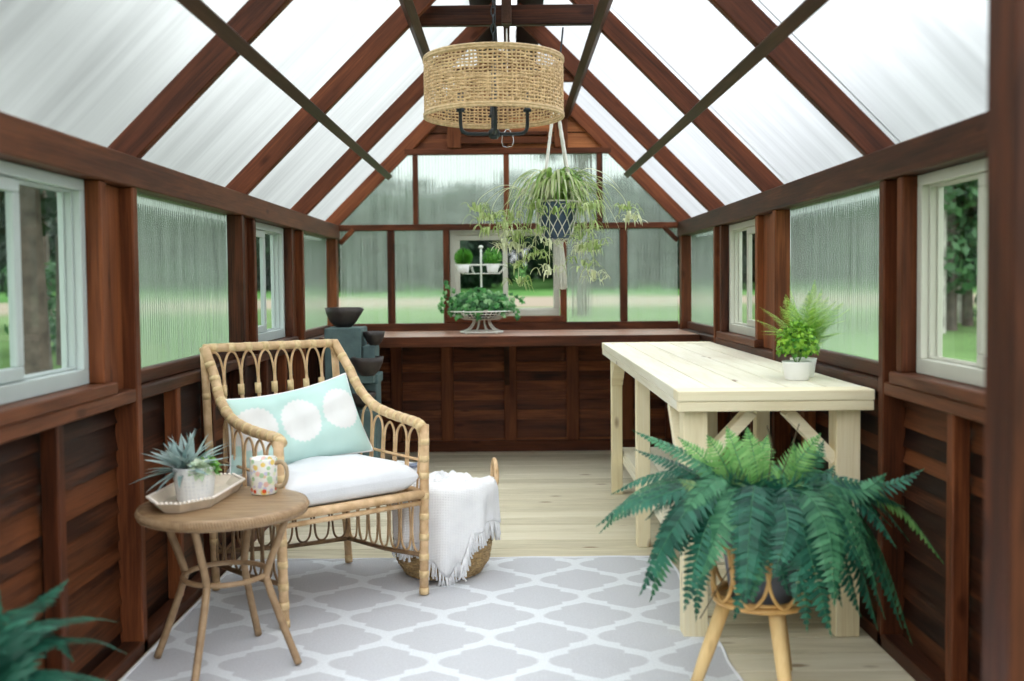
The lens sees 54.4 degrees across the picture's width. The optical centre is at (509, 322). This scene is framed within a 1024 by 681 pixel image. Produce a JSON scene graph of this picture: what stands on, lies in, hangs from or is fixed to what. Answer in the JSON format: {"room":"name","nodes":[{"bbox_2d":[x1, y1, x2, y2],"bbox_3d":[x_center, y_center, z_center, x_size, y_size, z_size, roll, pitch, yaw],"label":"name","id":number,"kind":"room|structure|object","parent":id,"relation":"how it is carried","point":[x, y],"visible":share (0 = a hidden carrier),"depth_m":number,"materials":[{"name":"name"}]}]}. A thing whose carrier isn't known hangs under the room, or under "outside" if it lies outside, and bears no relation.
{"room":"sunroom","nodes":[
{"label":"sunroom","id":0,"kind":"room"},
{"bbox_2d":[0,580,125,680],"bbox_3d":[-0.926,0.801,1.901,0.434,0.562,0.633,-1,2,-17],"label":"fern","id":1,"kind":"object","parent":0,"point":[16,637],"visible":1,"depth_m":1.96,"materials":[{"name":"green plant"}]},
{"bbox_2d":[0,111,339,680],"bbox_3d":[-1.203,0.220,4.147,0.120,1.550,5.370,-1,2,0],"label":"wall","id":2,"kind":"structure","parent":0,"point":[171,260],"depth_m":3.08,"materials":[{"name":"brown wood"}]},
{"bbox_2d":[0,160,88,404],"bbox_3d":[-1.238,-0.101,2.470,0.065,0.582,0.745,-1,2,0],"label":"window","id":3,"kind":"structure","parent":2,"relation":"in","point":[15,386],"depth_m":2.71,"materials":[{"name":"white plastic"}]},
{"bbox_2d":[256,222,284,341],"bbox_3d":[-1.240,-0.201,4.968,0.065,0.582,0.745,-1,2,0],"label":"window","id":4,"kind":"structure","parent":2,"relation":"in","point":[277,331],"depth_m":5.30,"materials":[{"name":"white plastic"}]},
{"bbox_2d":[0,264,977,369],"bbox_3d":[-0.003,-0.361,3.488,190.000,3.182,190.000,-1,2,0],"label":"lawn","id":5,"kind":"structure","parent":0,"point":[961,344],"depth_m":26.95,"materials":[{"name":"green plant"}]},
{"bbox_2d":[0,191,7,291],"bbox_3d":[-21.346,-3.838,40.032,4.275,6.172,5.466,0,2,20],"label":"tree","id":6,"kind":"object","parent":5,"relation":"on","point":[3,246],"visible":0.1,"depth_m":39.50,"materials":[{"name":"green plant"}]},
{"bbox_2d":[0,260,55,350],"bbox_3d":[-7.604,-0.221,17.584,2.268,1.954,2.387,1,3,27],"label":"shrub","id":7,"kind":"object","parent":5,"relation":"on","point":[50,269],"visible":0.06,"depth_m":17.16,"materials":[{"name":"green plant"}]},
{"bbox_2d":[0,189,61,364],"bbox_3d":[-6.944,-2.463,15.039,4.556,6.838,3.687,-1,2,0],"label":"tree","id":8,"kind":"object","parent":5,"relation":"on","point":[47,206],"visible":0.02,"depth_m":14.76,"materials":[{"name":"green plant"}]},
{"bbox_2d":[18,184,52,374],"bbox_3d":[-6.165,-2.779,11.695,4.624,7.989,3.914,0,2,17],"label":"tree","id":9,"kind":"object","parent":5,"relation":"on","point":[36,328],"visible":0.02,"depth_m":11.97,"materials":[{"name":"brown plant"}]},
{"bbox_2d":[42,189,55,315],"bbox_3d":[-9.722,-4.202,21.913,5.771,9.316,8.969,-1,2,0],"label":"tree","id":10,"kind":"object","parent":5,"relation":"on","point":[45,239],"visible":0.02,"depth_m":21.41,"materials":[{"name":"green plant"}]},
{"bbox_2d":[48,199,55,278],"bbox_3d":[-18.790,-3.579,41.291,4.452,5.178,5.569,-2,3,-36],"label":"tree","id":11,"kind":"object","parent":5,"relation":"on","point":[52,241],"visible":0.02,"depth_m":39.45,"materials":[{"name":"green plant"}]},
{"bbox_2d":[256,239,270,290],"bbox_3d":[-11.484,-3.656,42.661,4.804,5.425,3.757,1,3,30],"label":"tree","id":12,"kind":"object","parent":5,"relation":"on","point":[268,277],"visible":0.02,"depth_m":41.71,"materials":[{"name":"green plant"}]},
{"bbox_2d":[256,238,270,288],"bbox_3d":[-10.930,-3.930,44.349,5.784,5.946,5.735,-2,3,-39],"label":"tree","id":13,"kind":"object","parent":5,"relation":"on","point":[266,238],"visible":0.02,"depth_m":41.60,"materials":[{"name":"green plant"}]},
{"bbox_2d":[256,234,339,275],"bbox_3d":[-8.478,-3.700,42.584,4.501,5.234,5.630,0,2,6],"label":"tree","id":14,"kind":"object","parent":5,"relation":"on","point":[267,250],"visible":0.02,"depth_m":40.32,"materials":[{"name":"green plant"}]},
{"bbox_2d":[338,244,339,290],"bbox_3d":[-5.205,-3.135,41.009,4.575,4.702,4.536,-1,2,-13],"label":"tree","id":15,"kind":"object","parent":5,"relation":"on","point":[339,244],"visible":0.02,"depth_m":40.23,"materials":[{"name":"green plant"}]},
{"bbox_2d":[449,230,516,288],"bbox_3d":[-1.429,-3.675,43.859,4.125,5.212,4.021,0,2,11],"label":"tree","id":16,"kind":"object","parent":5,"relation":"on","point":[467,281],"visible":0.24,"depth_m":42.88,"materials":[{"name":"green plant"}]},
{"bbox_2d":[480,236,542,282],"bbox_3d":[-0.502,-3.885,49.971,4.630,4.759,4.591,0,2,8],"label":"tree","id":17,"kind":"object","parent":5,"relation":"on","point":[519,256],"visible":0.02,"depth_m":50.51,"materials":[{"name":"green plant"}]},
{"bbox_2d":[508,236,522,252],"bbox_3d":[-2.456,-4.576,52.126,5.972,5.552,4.774,-2,3,-35],"label":"tree","id":18,"kind":"object","parent":5,"relation":"on","point":[511,236],"visible":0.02,"depth_m":51.73,"materials":[{"name":"green plant"}]},
{"bbox_2d":[514,241,551,279],"bbox_3d":[2.157,-4.317,54.496,4.653,4.824,4.693,1,3,35],"label":"tree","id":19,"kind":"object","parent":5,"relation":"on","point":[530,260],"visible":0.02,"depth_m":54.88,"materials":[{"name":"green plant"}]},
{"bbox_2d":[520,236,559,275],"bbox_3d":[1.861,-3.994,43.642,4.808,5.591,6.013,-2,3,-36],"label":"tree","id":20,"kind":"object","parent":5,"relation":"on","point":[540,246],"visible":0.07,"depth_m":41.97,"materials":[{"name":"green plant"}]},
{"bbox_2d":[536,258,552,278],"bbox_3d":[3.429,-4.705,49.208,4.505,6.479,5.728,0,3,23],"label":"tree","id":21,"kind":"object","parent":5,"relation":"on","point":[538,263],"visible":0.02,"depth_m":48.65,"materials":[{"name":"green plant"}]},
{"bbox_2d":[678,231,754,288],"bbox_3d":[8.575,-3.870,40.581,4.706,5.947,4.588,1,3,32],"label":"tree","id":22,"kind":"object","parent":5,"relation":"on","point":[744,276],"visible":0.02,"depth_m":39.90,"materials":[{"name":"green plant"}]},
{"bbox_2d":[742,230,754,273],"bbox_3d":[11.210,-3.996,39.489,6.368,5.921,5.091,-2,3,-33],"label":"tree","id":23,"kind":"object","parent":5,"relation":"on","point":[744,240],"visible":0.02,"depth_m":39.43,"materials":[{"name":"green plant"}]},
{"bbox_2d":[943,179,977,332],"bbox_3d":[8.105,-3.167,18.757,3.781,7.366,4.676,-1,2,0],"label":"tree","id":24,"kind":"object","parent":5,"relation":"on","point":[972,181],"visible":0.02,"depth_m":19.11,"materials":[{"name":"green plant"}]},
{"bbox_2d":[943,180,978,330],"bbox_3d":[8.809,-2.841,19.582,2.580,6.585,2.839,1,3,34],"label":"tree","id":25,"kind":"object","parent":5,"relation":"on","point":[968,242],"visible":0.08,"depth_m":19.31,"materials":[{"name":"green plant"}]},
{"bbox_2d":[957,191,964,322],"bbox_3d":[10.588,-3.579,21.406,4.969,7.738,4.117,-1,2,0],"label":"tree","id":26,"kind":"object","parent":5,"relation":"on","point":[959,297],"visible":0.02,"depth_m":21.36,"materials":[{"name":"green plant"}]},
{"bbox_2d":[956,181,977,325],"bbox_3d":[9.358,-3.323,20.529,3.527,7.375,4.026,1,3,33],"label":"tree","id":27,"kind":"object","parent":5,"relation":"on","point":[967,299],"visible":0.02,"depth_m":20.52,"materials":[{"name":"green plant"}]},
{"bbox_2d":[972,261,976,317],"bbox_3d":[10.791,-0.793,21.038,2.167,2.011,1.869,0,2,19],"label":"shrub","id":28,"kind":"object","parent":5,"relation":"on","point":[975,297],"visible":0.03,"depth_m":21.40,"materials":[{"name":"green plant"}]},
{"bbox_2d":[0,0,987,224],"bbox_3d":[-0.011,-1.149,4.062,2.761,1.364,5.630,-1,2,0],"label":"ceiling","id":29,"kind":"structure","parent":0,"point":[307,107],"depth_m":3.74,"materials":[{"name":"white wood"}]},
{"bbox_2d":[422,0,564,138],"bbox_3d":[-0.061,-1.162,3.706,0.528,0.950,0.528,-1,2,-12],"label":"pendant lamp","id":30,"kind":"object","parent":29,"relation":"hanging from","point":[489,80],"visible":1,"depth_m":3.54,"materials":[{"name":"wicker"}]},
{"bbox_2d":[456,92,464,111],"bbox_3d":[-0.183,-0.826,3.713,0.032,0.075,0.031,-1,2,0],"label":"socket","id":31,"kind":"object","parent":30,"relation":"attached to","point":[459,109],"depth_m":3.70,"materials":[{"name":"black metal"}]},
{"bbox_2d":[523,92,531,111],"bbox_3d":[0.067,-0.828,3.726,0.032,0.075,0.031,-1,2,0],"label":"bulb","id":32,"kind":"object","parent":30,"relation":"attached to","point":[525,109],"depth_m":3.72,"materials":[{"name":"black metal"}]},
{"bbox_2d":[502,28,513,147],"bbox_3d":[-0.009,-1.041,4.414,0.056,0.525,0.013,-1,2,0],"label":"hook","id":33,"kind":"object","parent":29,"relation":"hanging from","point":[506,28],"visible":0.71,"depth_m":4.41,"materials":[{"name":"black metal"}]},
{"bbox_2d":[535,27,578,289],"bbox_3d":[0.209,-0.728,4.426,0.201,1.159,0.201,-2,3,-31],"label":"macrame hanger","id":34,"kind":"object","parent":29,"relation":"hanging from","point":[561,282],"visible":0.64,"depth_m":4.40,"materials":[{"name":"white fabric"}]},
{"bbox_2d":[461,166,647,292],"bbox_3d":[0.167,-0.413,4.450,0.762,0.560,0.542,-1,2,-21],"label":"spider plant","id":35,"kind":"object","parent":34,"relation":"in","point":[557,186],"visible":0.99,"depth_m":4.36,"materials":[{"name":"green plant"}]},
{"bbox_2d":[338,53,678,451],"bbox_3d":[-0.005,-0.496,6.777,2.510,2.748,0.092,-1,2,0],"label":"wall","id":36,"kind":"structure","parent":0,"point":[395,244],"depth_m":6.78,"materials":[{"name":"brown wood"}]},
{"bbox_2d":[450,230,559,315],"bbox_3d":[-0.031,-0.343,6.829,0.745,0.586,0.065,-1,2,0],"label":"window","id":37,"kind":"structure","parent":36,"relation":"in","point":[456,236],"depth_m":6.80,"materials":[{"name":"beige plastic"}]},
{"bbox_2d":[319,329,699,384],"bbox_3d":[0.002,0.250,6.369,2.290,0.373,0.778,-1,2,0],"label":"countertop","id":38,"kind":"structure","parent":36,"relation":"attached to","point":[506,339],"depth_m":5.97,"materials":[{"name":"brown wood"}]},
{"bbox_2d":[450,245,510,333],"bbox_3d":[-0.180,-0.217,6.396,0.412,0.564,0.412,-1,2,0],"label":"wire stand","id":39,"kind":"object","parent":38,"relation":"on","point":[466,331],"visible":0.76,"depth_m":6.33,"materials":[{"name":"white metal"}]},
{"bbox_2d":[454,248,472,272],"bbox_3d":[-0.294,-0.401,6.354,0.124,0.162,0.124,-1,2,0],"label":"potted plant","id":40,"kind":"object","parent":39,"relation":"on","point":[462,257],"visible":0.97,"depth_m":6.33,"materials":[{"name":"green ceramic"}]},
{"bbox_2d":[450,310,510,319],"bbox_3d":[-0.178,-0.052,6.403,0.412,0.058,0.412,-1,2,0],"label":"bowl","id":41,"kind":"object","parent":39,"relation":"on","point":[498,316],"depth_m":6.27,"materials":[{"name":"white paint"}]},
{"bbox_2d":[438,280,524,321],"bbox_3d":[-0.180,-0.147,6.401,0.566,0.269,0.413,-1,2,0],"label":"ivy plant","id":42,"kind":"object","parent":39,"relation":"on","point":[475,300],"visible":0.98,"depth_m":6.29,"materials":[{"name":"green plant"}]},
{"bbox_2d":[455,264,507,273],"bbox_3d":[-0.181,-0.345,6.391,0.342,0.061,0.342,-1,2,0],"label":"bowl","id":43,"kind":"object","parent":39,"relation":"on","point":[472,265],"depth_m":6.29,"materials":[{"name":"white paint"}]},
{"bbox_2d":[482,247,502,272],"bbox_3d":[-0.109,-0.404,6.355,0.132,0.163,0.134,-1,2,0],"label":"potted plant","id":44,"kind":"object","parent":39,"relation":"on","point":[492,257],"visible":0.92,"depth_m":6.32,"materials":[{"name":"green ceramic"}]},
{"bbox_2d":[118,450,914,680],"bbox_3d":[0.010,1.085,3.630,2.530,0.160,6.667,-1,2,0],"label":"floor","id":45,"kind":"structure","parent":0,"point":[552,503],"depth_m":4.53,"materials":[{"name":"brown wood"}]},
{"bbox_2d":[324,307,384,457],"bbox_3d":[-0.879,0.422,5.686,0.356,1.018,0.390,-1,2,0],"label":"fountain","id":46,"kind":"object","parent":45,"relation":"on","point":[365,358],"visible":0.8,"depth_m":5.61,"materials":[{"name":"stone"}]},
{"bbox_2d":[325,307,363,326],"bbox_3d":[-0.948,-0.033,5.733,0.226,0.112,0.212,-1,2,0],"label":"bowl","id":47,"kind":"object","parent":46,"relation":"on","point":[338,316],"depth_m":5.66,"materials":[{"name":"black ceramic"}]},
{"bbox_2d":[351,391,376,406],"bbox_3d":[-0.825,0.426,5.581,0.164,0.080,0.152,-1,2,0],"label":"bowl","id":48,"kind":"object","parent":46,"relation":"on","point":[358,402],"depth_m":5.54,"materials":[{"name":"black ceramic"}]},
{"bbox_2d":[350,356,383,375],"bbox_3d":[-0.799,0.242,5.574,0.192,0.104,0.180,-1,2,0],"label":"bowl","id":49,"kind":"object","parent":46,"relation":"on","point":[363,365],"depth_m":5.52,"materials":[{"name":"black ceramic"}]},
{"bbox_2d":[363,331,384,344],"bbox_3d":[-0.775,0.088,5.704,0.124,0.078,0.132,-1,2,0],"label":"bowl","id":50,"kind":"object","parent":46,"relation":"on","point":[371,337],"depth_m":5.67,"materials":[{"name":"black ceramic"}]},
{"bbox_2d":[120,555,742,680],"bbox_3d":[-0.230,1.036,2.776,1.802,0.011,2.756,-1,2,0],"label":"rug","id":51,"kind":"object","parent":45,"relation":"on","point":[519,618],"visible":0.81,"depth_m":3.30,"materials":[{"name":"white fabric"}]},
{"bbox_2d":[134,486,309,680],"bbox_3d":[-0.861,0.785,3.019,0.508,0.489,0.508,-2,3,-26],"label":"side table","id":52,"kind":"object","parent":51,"relation":"on","point":[240,510],"visible":0.84,"depth_m":2.93,"materials":[{"name":"beige wood"}]},
{"bbox_2d":[146,473,245,512],"bbox_3d":[-0.957,0.520,3.058,0.210,0.038,0.450,0,2,4],"label":"tray","id":53,"kind":"object","parent":52,"relation":"on","point":[164,499],"visible":0.77,"depth_m":2.99,"materials":[{"name":"white ceramic"}]},
{"bbox_2d":[129,430,235,502],"bbox_3d":[-0.981,0.427,3.016,0.325,0.210,0.273,-1,2,0],"label":"succulent planter","id":54,"kind":"object","parent":53,"relation":"on","point":[193,475],"visible":0.98,"depth_m":2.97,"materials":[{"name":"white ceramic"}]},
{"bbox_2d":[249,455,288,495],"bbox_3d":[-0.750,0.478,3.126,0.127,0.112,0.085,-1,2,0],"label":"mug","id":55,"kind":"object","parent":52,"relation":"on","point":[263,469],"visible":1,"depth_m":3.09,"materials":[{"name":"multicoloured ceramic"}]},
{"bbox_2d":[199,339,428,627],"bbox_3d":[-0.721,0.536,3.696,0.629,0.924,0.650,-3,3,-41],"label":"rattan armchair","id":56,"kind":"object","parent":51,"relation":"on","point":[418,495],"visible":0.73,"depth_m":3.69,"materials":[{"name":"beige wicker"}]},
{"bbox_2d":[226,453,418,506],"bbox_3d":[-0.701,0.557,3.667,0.528,0.114,0.527,-2,3,-39],"label":"seat cushion","id":57,"kind":"object","parent":56,"relation":"on","point":[323,479],"visible":0.52,"depth_m":3.52,"materials":[{"name":"white fabric"}]},
{"bbox_2d":[226,373,373,475],"bbox_3d":[-0.800,0.374,3.753,0.590,0.336,0.201,-3,3,-42],"label":"throw pillow","id":58,"kind":"object","parent":57,"relation":"on","point":[322,418],"visible":0.8,"depth_m":3.71,"materials":[{"name":"green fabric"}]},
{"bbox_2d":[392,457,498,580],"bbox_3d":[-0.265,0.766,3.959,0.401,0.448,0.401,1,3,28],"label":"seagrass basket","id":59,"kind":"object","parent":51,"relation":"on","point":[480,558],"visible":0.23,"depth_m":3.85,"materials":[{"name":"wicker"}]},
{"bbox_2d":[397,460,416,472],"bbox_3d":[-0.414,0.571,3.909,0.095,0.063,0.170,-2,3,-36],"label":"folded towel","id":60,"kind":"object","parent":59,"relation":"in","point":[412,465],"visible":0.15,"depth_m":3.86,"materials":[{"name":"white fabric"}]},
{"bbox_2d":[391,470,500,586],"bbox_3d":[-0.245,0.791,3.939,0.422,0.399,0.418,-1,2,0],"label":"throw blanket","id":61,"kind":"object","parent":59,"relation":"on","point":[463,508],"visible":0.83,"depth_m":3.77,"materials":[{"name":"white fabric"}]},
{"bbox_2d":[602,341,874,636],"bbox_3d":[0.842,0.562,4.424,0.620,0.804,2.565,-1,2,0],"label":"table","id":62,"kind":"object","parent":45,"relation":"on","point":[698,381],"visible":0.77,"depth_m":3.27,"materials":[{"name":"beige wood"}]},
{"bbox_2d":[775,320,819,380],"bbox_3d":[0.992,0.093,3.438,0.155,0.208,0.153,-1,2,0],"label":"potted plant","id":63,"kind":"object","parent":62,"relation":"on","point":[794,370],"visible":1,"depth_m":3.40,"materials":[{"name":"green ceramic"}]},
{"bbox_2d":[751,282,851,377],"bbox_3d":[1.037,0.020,3.533,0.373,0.345,0.299,-1,2,0],"label":"potted plant","id":64,"kind":"object","parent":62,"relation":"on","point":[810,319],"visible":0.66,"depth_m":3.51,"materials":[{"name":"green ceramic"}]},
{"bbox_2d":[691,543,814,680],"bbox_3d":[0.717,0.809,2.783,0.320,0.441,0.355,2,3,44],"label":"plant stand","id":65,"kind":"object","parent":45,"relation":"on","point":[777,613],"visible":0.35,"depth_m":2.66,"materials":[{"name":"wood"}]},
{"bbox_2d":[722,526,796,604],"bbox_3d":[0.698,0.658,2.764,0.228,0.206,0.228,-1,2,0],"label":"pot","id":66,"kind":"object","parent":65,"relation":"in","point":[780,594],"depth_m":2.68,"materials":[{"name":"grey ceramic"}]},
{"bbox_2d":[596,424,944,642],"bbox_3d":[0.694,0.582,2.794,0.814,0.616,0.677,-2,3,-34],"label":"fern","id":67,"kind":"object","parent":65,"relation":"on","point":[798,517],"visible":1,"depth_m":2.62,"materials":[{"name":"green plant"}]},
{"bbox_2d":[677,111,986,680],"bbox_3d":[1.207,0.197,4.147,0.120,1.550,5.370,-1,2,0],"label":"wall","id":68,"kind":"structure","parent":0,"point":[849,228],"depth_m":3.08,"materials":[{"name":"brown wood"}]},
{"bbox_2d":[729,219,754,336],"bbox_3d":[1.235,-0.229,5.078,0.065,0.582,0.745,-1,2,0],"label":"window","id":69,"kind":"structure","parent":68,"relation":"in","point":[736,325],"depth_m":5.41,"materials":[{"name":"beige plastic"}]},
{"bbox_2d":[916,158,986,387],"bbox_3d":[1.236,-0.129,2.570,0.065,0.582,0.745,-1,2,0],"label":"window","id":70,"kind":"structure","parent":68,"relation":"in","point":[930,361],"depth_m":2.90,"materials":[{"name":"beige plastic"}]},
{"bbox_2d":[982,0,1023,680],"bbox_3d":[0.043,0.004,1.509,2.383,2.170,0.116,-1,2,0],"label":"post","id":71,"kind":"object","parent":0,"point":[1003,515],"depth_m":1.48,"materials":[{"name":"brown wood"}]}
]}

